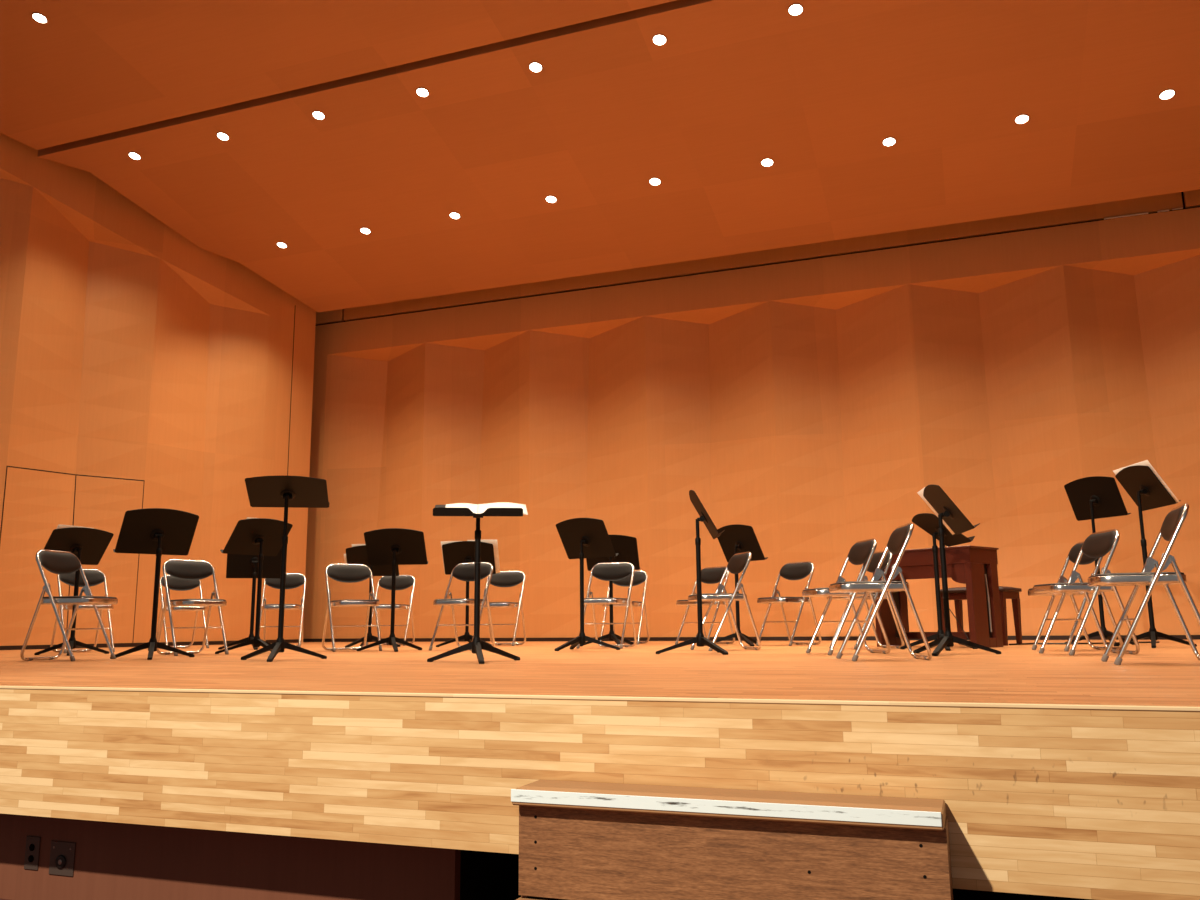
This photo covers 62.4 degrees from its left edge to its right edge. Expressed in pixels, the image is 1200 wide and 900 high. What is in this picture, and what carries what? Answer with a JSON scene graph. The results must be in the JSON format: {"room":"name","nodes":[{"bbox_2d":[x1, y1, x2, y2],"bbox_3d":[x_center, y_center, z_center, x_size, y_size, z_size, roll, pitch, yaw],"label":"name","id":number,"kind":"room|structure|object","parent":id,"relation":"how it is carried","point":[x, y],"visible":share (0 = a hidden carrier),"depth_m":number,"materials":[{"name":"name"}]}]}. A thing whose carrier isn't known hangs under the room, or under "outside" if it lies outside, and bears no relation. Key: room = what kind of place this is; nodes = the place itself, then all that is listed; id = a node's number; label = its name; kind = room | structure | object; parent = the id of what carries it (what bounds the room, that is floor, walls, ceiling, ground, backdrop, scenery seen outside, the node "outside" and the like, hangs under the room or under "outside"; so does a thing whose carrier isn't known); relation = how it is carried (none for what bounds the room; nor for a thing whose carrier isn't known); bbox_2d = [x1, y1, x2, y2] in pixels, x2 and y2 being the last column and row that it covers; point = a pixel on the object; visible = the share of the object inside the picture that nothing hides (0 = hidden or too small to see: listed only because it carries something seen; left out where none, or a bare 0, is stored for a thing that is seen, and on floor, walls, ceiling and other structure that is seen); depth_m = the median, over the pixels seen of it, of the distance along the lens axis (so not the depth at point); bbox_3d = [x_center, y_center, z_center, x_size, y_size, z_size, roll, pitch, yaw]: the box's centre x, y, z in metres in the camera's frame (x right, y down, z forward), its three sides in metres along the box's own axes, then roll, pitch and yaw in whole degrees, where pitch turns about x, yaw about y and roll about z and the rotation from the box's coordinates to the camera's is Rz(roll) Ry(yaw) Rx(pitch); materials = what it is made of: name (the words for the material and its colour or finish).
{"room":"concert hall","nodes":[
{"label":"concert hall","id":0,"kind":"room"},
{"bbox_2d":[0,133,315,642],"bbox_3d":[-6.844,-1.615,10.560,0.257,7.391,8.740,-8,-13,38],"label":"wall","id":1,"kind":"structure","parent":0,"point":[130,348],"depth_m":12.01,"materials":[{"name":"brown wood"}]},
{"bbox_2d":[0,466,144,645],"bbox_3d":[-5.930,1.212,11.072,0.128,1.910,1.509,-8,-13,38],"label":"door","id":2,"kind":"structure","parent":1,"relation":"in","point":[35,501],"depth_m":10.96,"materials":[{"name":"brown wood"}]},
{"bbox_2d":[0,639,298,649],"bbox_3d":[-6.704,1.988,9.847,0.010,0.045,8.740,-8,-13,38],"label":"baseboard","id":3,"kind":"structure","parent":1,"relation":"attached to","point":[18,647],"depth_m":11.41,"materials":[{"name":"black wood"}]},
{"bbox_2d":[287,305,295,475],"bbox_3d":[-4.205,0.237,13.337,0.005,4.555,0.010,-4,-11,20],"label":"trim","id":4,"kind":"structure","parent":1,"relation":"attached to","point":[295,305],"depth_m":13.52,"materials":[{"name":"brown wood"}]},
{"bbox_2d":[0,686,1199,711],"bbox_3d":[-0.130,0.780,3.122,24.500,0.012,0.016,-4,-11,20],"label":"trim","id":5,"kind":"structure","parent":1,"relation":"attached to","point":[506,696],"depth_m":2.99,"materials":[{"name":"beige wood"}]},
{"bbox_2d":[0,813,460,899],"bbox_3d":[-5.997,1.925,5.441,11.758,0.392,0.040,-4,-11,20],"label":"wall","id":6,"kind":"structure","parent":0,"point":[113,860],"depth_m":3.76,"materials":[{"name":"brown wood"}]},
{"bbox_2d":[24,836,40,869],"bbox_3d":[-2.334,1.656,4.067,0.075,0.130,0.009,-4,-11,20],"label":"outlet plate","id":7,"kind":"object","parent":6,"relation":"attached to","point":[32,850],"visible":1,"depth_m":4.06,"materials":[{"name":"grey metal"}]},
{"bbox_2d":[28,855,33,861],"bbox_3d":[-2.335,1.677,4.061,0.027,0.028,0.003,-4,-11,20],"label":"socket","id":8,"kind":"object","parent":7,"relation":"attached to","point":[30,857],"depth_m":4.06,"materials":[{"name":"black"}]},
{"bbox_2d":[29,844,34,850],"bbox_3d":[-2.335,1.634,4.068,0.027,0.028,0.003,-4,-11,20],"label":"socket","id":9,"kind":"object","parent":7,"relation":"attached to","point":[31,846],"depth_m":4.07,"materials":[{"name":"black plastic"}]},
{"bbox_2d":[49,840,75,876],"bbox_3d":[-2.180,1.654,4.006,0.130,0.130,0.014,-4,-11,20],"label":"outlet plate","id":10,"kind":"object","parent":6,"relation":"attached to","point":[62,854],"visible":1,"depth_m":4.00,"materials":[{"name":"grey metal"}]},
{"bbox_2d":[0,0,675,149],"bbox_3d":[0.684,-4.640,6.539,18.820,0.828,3.890,-4,-11,20],"label":"ceiling","id":11,"kind":"structure","parent":0,"point":[96,67],"depth_m":9.36,"materials":[{"name":"brown wood"}]},
{"bbox_2d":[32,12,47,23],"bbox_3d":[-5.190,-4.000,9.170,0.135,0.031,0.133,-6,-11,27],"label":"recessed light","id":12,"kind":"object","parent":11,"relation":"in","point":[38,17],"visible":1,"depth_m":9.17,"materials":[{"name":"white"}]},
{"bbox_2d":[0,689,1199,899],"bbox_3d":[-0.123,1.020,3.091,24.500,0.471,0.030,-4,-11,20],"label":"stage front","id":13,"kind":"object","parent":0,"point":[1070,803],"depth_m":3.06,"materials":[{"name":"beige wood"}]},
{"bbox_2d":[0,640,1199,706],"bbox_3d":[1.564,1.564,7.571,24.500,0.060,9.633,-4,-11,20],"label":"floor","id":14,"kind":"structure","parent":0,"point":[1167,674],"depth_m":4.57,"materials":[{"name":"brown wood"}]},
{"bbox_2d":[20,549,117,660],"bbox_3d":[-3.741,1.102,7.040,0.498,0.780,0.439,-3,-10,11],"label":"folding chair","id":15,"kind":"object","parent":14,"relation":"on","point":[56,562],"visible":0.98,"depth_m":7.00,"materials":[{"name":"silver metal"}]},
{"bbox_2d":[34,527,113,655],"bbox_3d":[-4.530,1.204,8.450,0.495,1.067,0.606,-2,-10,6],"label":"music stand","id":16,"kind":"object","parent":14,"relation":"on","point":[89,545],"visible":0.7,"depth_m":8.47,"materials":[{"name":"black metal"}]},
{"bbox_2d":[56,524,88,528],"bbox_3d":[-4.544,0.798,8.434,0.239,0.292,0.317,-7,-12,31],"label":"sheet music","id":17,"kind":"object","parent":16,"relation":"on","point":[59,526],"visible":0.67,"depth_m":8.34,"materials":[{"name":"white paper"}]},
{"bbox_2d":[50,569,114,652],"bbox_3d":[-4.784,1.488,9.198,0.498,0.780,0.439,-10,-14,43],"label":"folding chair","id":18,"kind":"object","parent":14,"relation":"on","point":[94,577],"visible":0.68,"depth_m":9.26,"materials":[{"name":"silver plastic"}]},
{"bbox_2d":[110,508,198,659],"bbox_3d":[-3.307,0.980,7.280,0.507,1.085,0.595,-3,-10,11],"label":"music stand","id":19,"kind":"object","parent":14,"relation":"on","point":[158,531],"visible":0.98,"depth_m":7.29,"materials":[{"name":"black metal"}]},
{"bbox_2d":[156,574,208,647],"bbox_3d":[-4.392,1.700,10.436,0.439,0.780,0.499,8,-13,-41],"label":"folding chair","id":20,"kind":"object","parent":14,"relation":"on","point":[175,584],"visible":0.56,"depth_m":10.51,"materials":[{"name":"silver plastic"}]},
{"bbox_2d":[157,559,228,655],"bbox_3d":[-3.308,1.278,8.074,0.498,0.780,0.439,-10,-14,44],"label":"folding chair","id":21,"kind":"object","parent":14,"relation":"on","point":[176,568],"visible":0.95,"depth_m":8.12,"materials":[{"name":"silver plastic"}]},
{"bbox_2d":[218,547,281,649],"bbox_3d":[-3.431,1.419,9.752,0.566,1.069,0.525,3,-11,-20],"label":"music stand","id":22,"kind":"object","parent":14,"relation":"on","point":[238,565],"visible":0.62,"depth_m":9.87,"materials":[{"name":"black metal"}]},
{"bbox_2d":[215,518,292,653],"bbox_3d":[-2.821,1.139,8.335,0.521,1.123,0.568,-8,-12,36],"label":"music stand","id":23,"kind":"object","parent":14,"relation":"on","point":[261,537],"visible":0.83,"depth_m":8.38,"materials":[{"name":"black metal"}]},
{"bbox_2d":[257,573,305,647],"bbox_3d":[-3.304,1.664,10.290,0.439,0.780,0.498,1,-10,-11],"label":"folding chair","id":24,"kind":"object","parent":14,"relation":"on","point":[293,580],"visible":0.73,"depth_m":10.40,"materials":[{"name":"silver plastic"}]},
{"bbox_2d":[241,475,329,661],"bbox_3d":[-2.115,0.786,6.629,0.568,1.219,0.550,1,-10,-10],"label":"music stand","id":25,"kind":"object","parent":14,"relation":"on","point":[285,491],"visible":1,"depth_m":6.73,"materials":[{"name":"black metal"}]},
{"bbox_2d":[322,564,381,651],"bbox_3d":[-2.202,1.395,8.809,0.439,0.780,0.498,5,-11,-30],"label":"folding chair","id":26,"kind":"object","parent":14,"relation":"on","point":[347,573],"visible":0.99,"depth_m":8.89,"materials":[{"name":"silver plastic"}]},
{"bbox_2d":[345,545,400,647],"bbox_3d":[-2.397,1.525,10.332,0.602,1.041,0.494,5,-11,-27],"label":"music stand","id":27,"kind":"object","parent":14,"relation":"on","point":[357,554],"visible":0.54,"depth_m":10.32,"materials":[{"name":"black metal"}]},
{"bbox_2d":[344,544,365,563],"bbox_3d":[-2.488,1.150,10.363,0.370,0.314,0.236,0,-10,-3],"label":"sheet music","id":28,"kind":"object","parent":27,"relation":"on","point":[353,545],"visible":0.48,"depth_m":10.28,"materials":[{"name":"white paper"}]},
{"bbox_2d":[366,575,415,645],"bbox_3d":[-2.291,1.759,10.893,0.439,0.780,0.498,-1,-10,5],"label":"folding chair","id":29,"kind":"object","parent":14,"relation":"on","point":[402,581],"visible":0.8,"depth_m":11.04,"materials":[{"name":"silver plastic"}]},
{"bbox_2d":[357,528,427,651],"bbox_3d":[-1.837,1.216,8.645,0.585,1.059,0.562,-1,-10,2],"label":"music stand","id":30,"kind":"object","parent":14,"relation":"on","point":[387,546],"visible":0.99,"depth_m":8.74,"materials":[{"name":"black metal"}]},
{"bbox_2d":[429,562,494,650],"bbox_3d":[-1.217,1.382,8.788,0.439,0.780,0.498,-5,-11,23],"label":"folding chair","id":31,"kind":"object","parent":14,"relation":"on","point":[462,571],"visible":0.85,"depth_m":8.87,"materials":[{"name":"silver plastic"}]},
{"bbox_2d":[436,541,495,646],"bbox_3d":[-1.339,1.472,10.138,0.569,1.059,0.502,-1,-10,4],"label":"music stand","id":32,"kind":"object","parent":14,"relation":"on","point":[454,553],"visible":0.6,"depth_m":10.14,"materials":[{"name":"black metal"}]},
{"bbox_2d":[441,540,499,573],"bbox_3d":[-1.331,1.099,10.178,0.585,0.333,0.206,-1,-10,4],"label":"sheet music","id":33,"kind":"object","parent":32,"relation":"on","point":[494,542],"visible":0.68,"depth_m":10.13,"materials":[{"name":"white paper"}]},
{"bbox_2d":[427,504,522,663],"bbox_3d":[-0.750,0.779,5.935,0.567,0.968,0.519,1,-10,-7],"label":"music stand","id":34,"kind":"object","parent":14,"relation":"on","point":[476,645],"visible":0.85,"depth_m":5.94,"materials":[{"name":"black metal"}]},
{"bbox_2d":[445,502,527,514],"bbox_3d":[-0.694,0.355,6.027,0.495,0.113,0.327,1,-10,-7],"label":"sheet music","id":35,"kind":"object","parent":34,"relation":"on","point":[475,508],"visible":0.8,"depth_m":6.09,"materials":[{"name":"white paper"}]},
{"bbox_2d":[480,571,525,645],"bbox_3d":[-1.032,1.646,10.311,0.439,0.780,0.498,-3,-10,14],"label":"folding chair","id":36,"kind":"object","parent":14,"relation":"on","point":[504,578],"visible":0.8,"depth_m":10.45,"materials":[{"name":"silver plastic"}]},
{"bbox_2d":[554,518,619,650],"bbox_3d":[-0.191,1.120,8.318,0.569,1.105,0.507,-8,-13,38],"label":"music stand","id":37,"kind":"object","parent":14,"relation":"on","point":[581,538],"visible":0.98,"depth_m":8.41,"materials":[{"name":"black metal"}]},
{"bbox_2d":[576,562,636,648],"bbox_3d":[0.062,1.402,8.975,0.439,0.780,0.498,-4,-11,21],"label":"folding chair","id":38,"kind":"object","parent":14,"relation":"on","point":[615,571],"visible":0.87,"depth_m":9.09,"materials":[{"name":"silver plastic"}]},
{"bbox_2d":[580,535,639,645],"bbox_3d":[0.151,1.376,9.715,0.597,1.074,0.494,-10,-14,44],"label":"music stand","id":39,"kind":"object","parent":14,"relation":"on","point":[626,546],"visible":0.48,"depth_m":9.70,"materials":[{"name":"black metal"}]},
{"bbox_2d":[600,570,649,644],"bbox_3d":[0.259,1.659,10.460,0.439,0.780,0.498,-4,-11,20],"label":"folding chair","id":40,"kind":"object","parent":14,"relation":"on","point":[640,576],"visible":0.57,"depth_m":10.54,"materials":[{"name":"silver plastic"}]},
{"bbox_2d":[656,490,727,654],"bbox_3d":[0.640,0.875,7.145,0.499,1.169,0.569,-1,-10,2],"label":"music stand","id":41,"kind":"object","parent":14,"relation":"on","point":[701,641],"visible":0.99,"depth_m":7.09,"materials":[{"name":"black metal"}]},
{"bbox_2d":[675,566,734,644],"bbox_3d":[1.041,1.561,9.943,0.498,0.780,0.439,8,-13,-40],"label":"folding chair","id":42,"kind":"object","parent":14,"relation":"on","point":[709,575],"visible":0.64,"depth_m":9.99,"materials":[{"name":"silver plastic"}]},
{"bbox_2d":[688,552,760,650],"bbox_3d":[0.981,1.212,7.936,0.498,0.780,0.439,2,-10,-15],"label":"folding chair","id":43,"kind":"object","parent":14,"relation":"on","point":[739,562],"visible":0.92,"depth_m":7.83,"materials":[{"name":"silver plastic"}]},
{"bbox_2d":[705,524,767,645],"bbox_3d":[1.347,1.280,9.397,0.577,1.131,0.494,-10,-14,44],"label":"music stand","id":44,"kind":"object","parent":14,"relation":"on","point":[735,538],"visible":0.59,"depth_m":9.35,"materials":[{"name":"black metal"}]},
{"bbox_2d":[756,561,820,645],"bbox_3d":[1.746,1.435,9.256,0.498,0.780,0.439,7,-12,-36],"label":"folding chair","id":45,"kind":"object","parent":14,"relation":"on","point":[795,570],"visible":0.96,"depth_m":9.28,"materials":[{"name":"silver plastic"}]},
{"bbox_2d":[802,538,890,654],"bbox_3d":[1.671,1.009,6.809,0.498,0.780,0.439,1,-10,-8],"label":"folding chair","id":46,"kind":"object","parent":14,"relation":"on","point":[863,551],"visible":0.86,"depth_m":6.75,"materials":[{"name":"silver plastic"}]},
{"bbox_2d":[827,550,903,649],"bbox_3d":[2.110,1.204,7.955,0.498,0.780,0.439,2,-10,-14],"label":"folding chair","id":47,"kind":"object","parent":14,"relation":"on","point":[876,557],"visible":0.56,"depth_m":7.88,"materials":[{"name":"silver plastic"}]},
{"bbox_2d":[829,523,931,660],"bbox_3d":[1.606,0.826,5.754,0.498,0.780,0.439,-1,-10,1],"label":"folding chair","id":48,"kind":"object","parent":14,"relation":"on","point":[897,543],"visible":1,"depth_m":5.60,"materials":[{"name":"silver plastic"}]},
{"bbox_2d":[873,545,1002,647],"bbox_3d":[2.804,1.236,8.266,0.470,0.800,0.924,8,-13,-41],"label":"instrument","id":49,"kind":"object","parent":14,"relation":"on","point":[975,567],"visible":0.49,"depth_m":8.00,"materials":[{"name":"red wood"}]},
{"bbox_2d":[900,513,977,650],"bbox_3d":[2.637,0.996,7.524,0.494,1.022,0.606,3,-10,-19],"label":"music stand","id":50,"kind":"object","parent":14,"relation":"on","point":[928,522],"visible":0.71,"depth_m":7.52,"materials":[{"name":"black metal"}]},
{"bbox_2d":[913,484,1000,655],"bbox_3d":[2.330,0.778,6.497,0.505,1.105,0.569,-2,-10,8],"label":"music stand","id":51,"kind":"object","parent":14,"relation":"on","point":[938,499],"visible":0.99,"depth_m":6.48,"materials":[{"name":"black metal"}]},
{"bbox_2d":[917,487,954,534],"bbox_3d":[2.312,0.396,6.651,0.227,0.310,0.618,-2,-10,7],"label":"sheet music","id":52,"kind":"object","parent":51,"relation":"on","point":[920,492],"visible":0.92,"depth_m":6.91,"materials":[{"name":"white paper"}]},
{"bbox_2d":[940,586,1021,645],"bbox_3d":[3.349,1.458,8.715,0.330,0.507,0.620,8,-13,-41],"label":"bench","id":53,"kind":"object","parent":14,"relation":"on","point":[957,594],"visible":0.6,"depth_m":8.59,"materials":[{"name":"wood"}]},
{"bbox_2d":[1028,542,1122,650],"bbox_3d":[3.361,1.038,7.070,0.499,0.780,0.439,1,-10,-7],"label":"folding chair","id":54,"kind":"object","parent":14,"relation":"on","point":[1073,553],"visible":0.6,"depth_m":7.14,"materials":[{"name":"silver plastic"}]},
{"bbox_2d":[1009,641,1158,644],"bbox_3d":[4.224,1.683,8.623,1.481,0.014,0.182,1,-10,-6],"label":"cable","id":55,"kind":"object","parent":14,"relation":"on","point":[1145,641],"visible":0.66,"depth_m":8.57,"materials":[{"name":"black plastic"}]},
{"bbox_2d":[1033,529,1139,655],"bbox_3d":[3.059,0.906,6.299,0.498,0.780,0.439,0,-10,-1],"label":"folding chair","id":56,"kind":"object","parent":14,"relation":"on","point":[1097,544],"visible":0.91,"depth_m":6.24,"materials":[{"name":"silver plastic"}]},
{"bbox_2d":[1064,476,1134,644],"bbox_3d":[4.388,0.964,8.684,0.588,1.450,0.494,-9,-13,40],"label":"music stand","id":57,"kind":"object","parent":14,"relation":"on","point":[1094,497],"visible":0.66,"depth_m":8.69,"materials":[{"name":"black metal"}]},
{"bbox_2d":[1088,503,1199,664],"bbox_3d":[2.739,0.677,4.967,0.498,0.780,0.439,-4,-10,18],"label":"folding chair","id":58,"kind":"object","parent":14,"relation":"on","point":[1173,522],"visible":0.99,"depth_m":4.84,"materials":[{"name":"silver plastic"}]},
{"bbox_2d":[1114,465,1196,647],"bbox_3d":[4.312,0.819,7.698,0.507,1.398,0.569,-1,-10,2],"label":"music stand","id":59,"kind":"object","parent":14,"relation":"on","point":[1142,485],"visible":0.96,"depth_m":7.71,"materials":[{"name":"black metal"}]},
{"bbox_2d":[1113,460,1178,502],"bbox_3d":[4.282,0.280,7.777,0.212,0.329,0.556,-1,-10,2],"label":"sheet music","id":60,"kind":"object","parent":59,"relation":"on","point":[1146,462],"visible":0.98,"depth_m":7.54,"materials":[{"name":"white paper"}]},
{"bbox_2d":[38,0,1199,311],"bbox_3d":[2.038,-3.235,9.939,16.660,1.080,3.540,-4,-11,20],"label":"ceiling","id":61,"kind":"structure","parent":0,"point":[733,85],"depth_m":10.18,"materials":[{"name":"brown wood"}]},
{"bbox_2d":[128,152,140,159],"bbox_3d":[-5.212,-3.292,11.088,0.135,0.039,0.131,-6,-11,27],"label":"recessed light","id":62,"kind":"object","parent":61,"relation":"in","point":[133,155],"visible":1,"depth_m":11.08,"materials":[{"name":"white metal"}]},
{"bbox_2d":[216,132,229,140],"bbox_3d":[-4.062,-3.377,10.665,0.135,0.039,0.131,-6,-11,27],"label":"recessed light","id":63,"kind":"object","parent":61,"relation":"in","point":[222,136],"visible":1,"depth_m":10.66,"materials":[{"name":"white"}]},
{"bbox_2d":[276,242,286,247],"bbox_3d":[-4.004,-2.579,12.460,0.135,0.039,0.131,-6,-11,27],"label":"recessed light","id":64,"kind":"object","parent":61,"relation":"in","point":[279,244],"visible":1,"depth_m":12.45,"materials":[{"name":"white"}]},
{"bbox_2d":[312,111,324,119],"bbox_3d":[-2.911,-3.462,10.242,0.135,0.039,0.131,-6,-11,27],"label":"recessed light","id":65,"kind":"object","parent":61,"relation":"in","point":[318,115],"visible":1,"depth_m":10.24,"materials":[{"name":"white"}]},
{"bbox_2d":[360,227,370,233],"bbox_3d":[-2.853,-2.664,12.037,0.135,0.039,0.131,-6,-11,27],"label":"recessed light","id":66,"kind":"object","parent":61,"relation":"in","point":[363,230],"visible":1,"depth_m":12.03,"materials":[{"name":"white"}]},
{"bbox_2d":[416,87,428,96],"bbox_3d":[-1.761,-3.547,9.819,0.135,0.039,0.131,-6,-11,27],"label":"recessed light","id":67,"kind":"object","parent":61,"relation":"in","point":[422,92],"visible":1,"depth_m":9.81,"materials":[{"name":"white"}]},
{"bbox_2d":[449,212,460,218],"bbox_3d":[-1.703,-2.749,11.614,0.135,0.039,0.131,-6,-11,27],"label":"recessed light","id":68,"kind":"object","parent":61,"relation":"in","point":[454,215],"visible":1,"depth_m":11.60,"materials":[{"name":"white"}]},
{"bbox_2d":[529,62,542,72],"bbox_3d":[-0.611,-3.632,9.396,0.135,0.039,0.131,-6,-11,27],"label":"recessed light","id":69,"kind":"object","parent":61,"relation":"in","point":[535,67],"visible":1,"depth_m":9.39,"materials":[{"name":"white"}]},
{"bbox_2d":[545,195,556,202],"bbox_3d":[-0.552,-2.834,11.191,0.135,0.039,0.131,-6,-11,27],"label":"recessed light","id":70,"kind":"object","parent":61,"relation":"in","point":[550,199],"visible":1,"depth_m":11.18,"materials":[{"name":"white"}]},
{"bbox_2d":[649,177,660,185],"bbox_3d":[0.598,-2.919,10.768,0.135,0.039,0.131,-6,-11,27],"label":"recessed light","id":71,"kind":"object","parent":61,"relation":"in","point":[654,181],"visible":1,"depth_m":10.76,"materials":[{"name":"white"}]},
{"bbox_2d":[652,34,666,45],"bbox_3d":[0.540,-3.717,8.973,0.135,0.039,0.131,-6,-11,27],"label":"recessed light","id":72,"kind":"object","parent":61,"relation":"in","point":[658,39],"visible":1,"depth_m":8.97,"materials":[{"name":"white"}]},
{"bbox_2d":[761,158,773,166],"bbox_3d":[1.749,-3.004,10.345,0.135,0.039,0.131,-6,-11,27],"label":"recessed light","id":73,"kind":"object","parent":61,"relation":"in","point":[767,162],"visible":1,"depth_m":10.34,"materials":[{"name":"white"}]},
{"bbox_2d":[788,3,803,15],"bbox_3d":[1.690,-3.802,8.550,0.135,0.039,0.131,-6,-11,27],"label":"recessed light","id":74,"kind":"object","parent":61,"relation":"in","point":[796,9],"visible":1,"depth_m":8.54,"materials":[{"name":"white"}]},
{"bbox_2d":[882,137,895,146],"bbox_3d":[2.899,-3.088,9.922,0.135,0.039,0.131,-6,-11,27],"label":"recessed light","id":75,"kind":"object","parent":61,"relation":"in","point":[889,141],"visible":1,"depth_m":9.92,"materials":[{"name":"white"}]},
{"bbox_2d":[1014,114,1029,123],"bbox_3d":[4.050,-3.173,9.499,0.135,0.039,0.131,-6,-11,27],"label":"recessed light","id":76,"kind":"object","parent":61,"relation":"in","point":[1023,118],"visible":1,"depth_m":9.49,"materials":[{"name":"white"}]},
{"bbox_2d":[1159,89,1175,99],"bbox_3d":[5.200,-3.258,9.076,0.135,0.039,0.131,-6,-11,27],"label":"recessed light","id":77,"kind":"object","parent":61,"relation":"in","point":[1167,94],"visible":1,"depth_m":9.07,"materials":[{"name":"white"}]},
{"bbox_2d":[303,189,1199,638],"bbox_3d":[2.966,-0.951,11.742,16.800,6.300,0.260,-4,-11,20],"label":"wall","id":78,"kind":"structure","parent":0,"point":[809,405],"depth_m":11.87,"materials":[{"name":"brown wood"}]},
{"bbox_2d":[303,635,1199,641],"bbox_3d":[2.901,2.112,11.097,16.500,0.045,0.012,-4,-11,20],"label":"baseboard","id":79,"kind":"structure","parent":78,"relation":"attached to","point":[1064,637],"depth_m":11.67,"materials":[{"name":"black"}]},
{"bbox_2d":[1104,208,1182,219],"bbox_3d":[5.902,-2.568,10.757,0.760,0.012,0.016,-4,-11,20],"label":"trim","id":80,"kind":"structure","parent":78,"relation":"attached to","point":[1176,208],"depth_m":10.78,"materials":[{"name":"brown"}]},
{"bbox_2d":[316,192,1199,325],"bbox_3d":[3.032,-0.970,11.927,17.000,6.400,0.040,-4,-11,20],"label":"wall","id":81,"kind":"structure","parent":0,"point":[1182,193],"depth_m":12.40,"materials":[{"name":"brown wood"}]},
{"bbox_2d":[460,850,1093,899],"bbox_3d":[5.603,1.136,1.565,12.742,0.392,0.700,-4,-11,20],"label":"wall","id":82,"kind":"structure","parent":0,"point":[483,875],"depth_m":3.57,"materials":[{"name":"black"}]},
{"bbox_3d":[-1.511,1.038,-0.686,24.500,0.050,10.000,-4,-11,20],"label":"floor","id":83,"kind":"structure","parent":0,"visible":0},
{"bbox_2d":[511,780,952,899],"bbox_3d":[0.292,1.254,2.609,1.204,0.622,0.482,-4,-11,20],"label":"steps","id":84,"kind":"structure","parent":83,"relation":"on","point":[578,840],"depth_m":2.71,"materials":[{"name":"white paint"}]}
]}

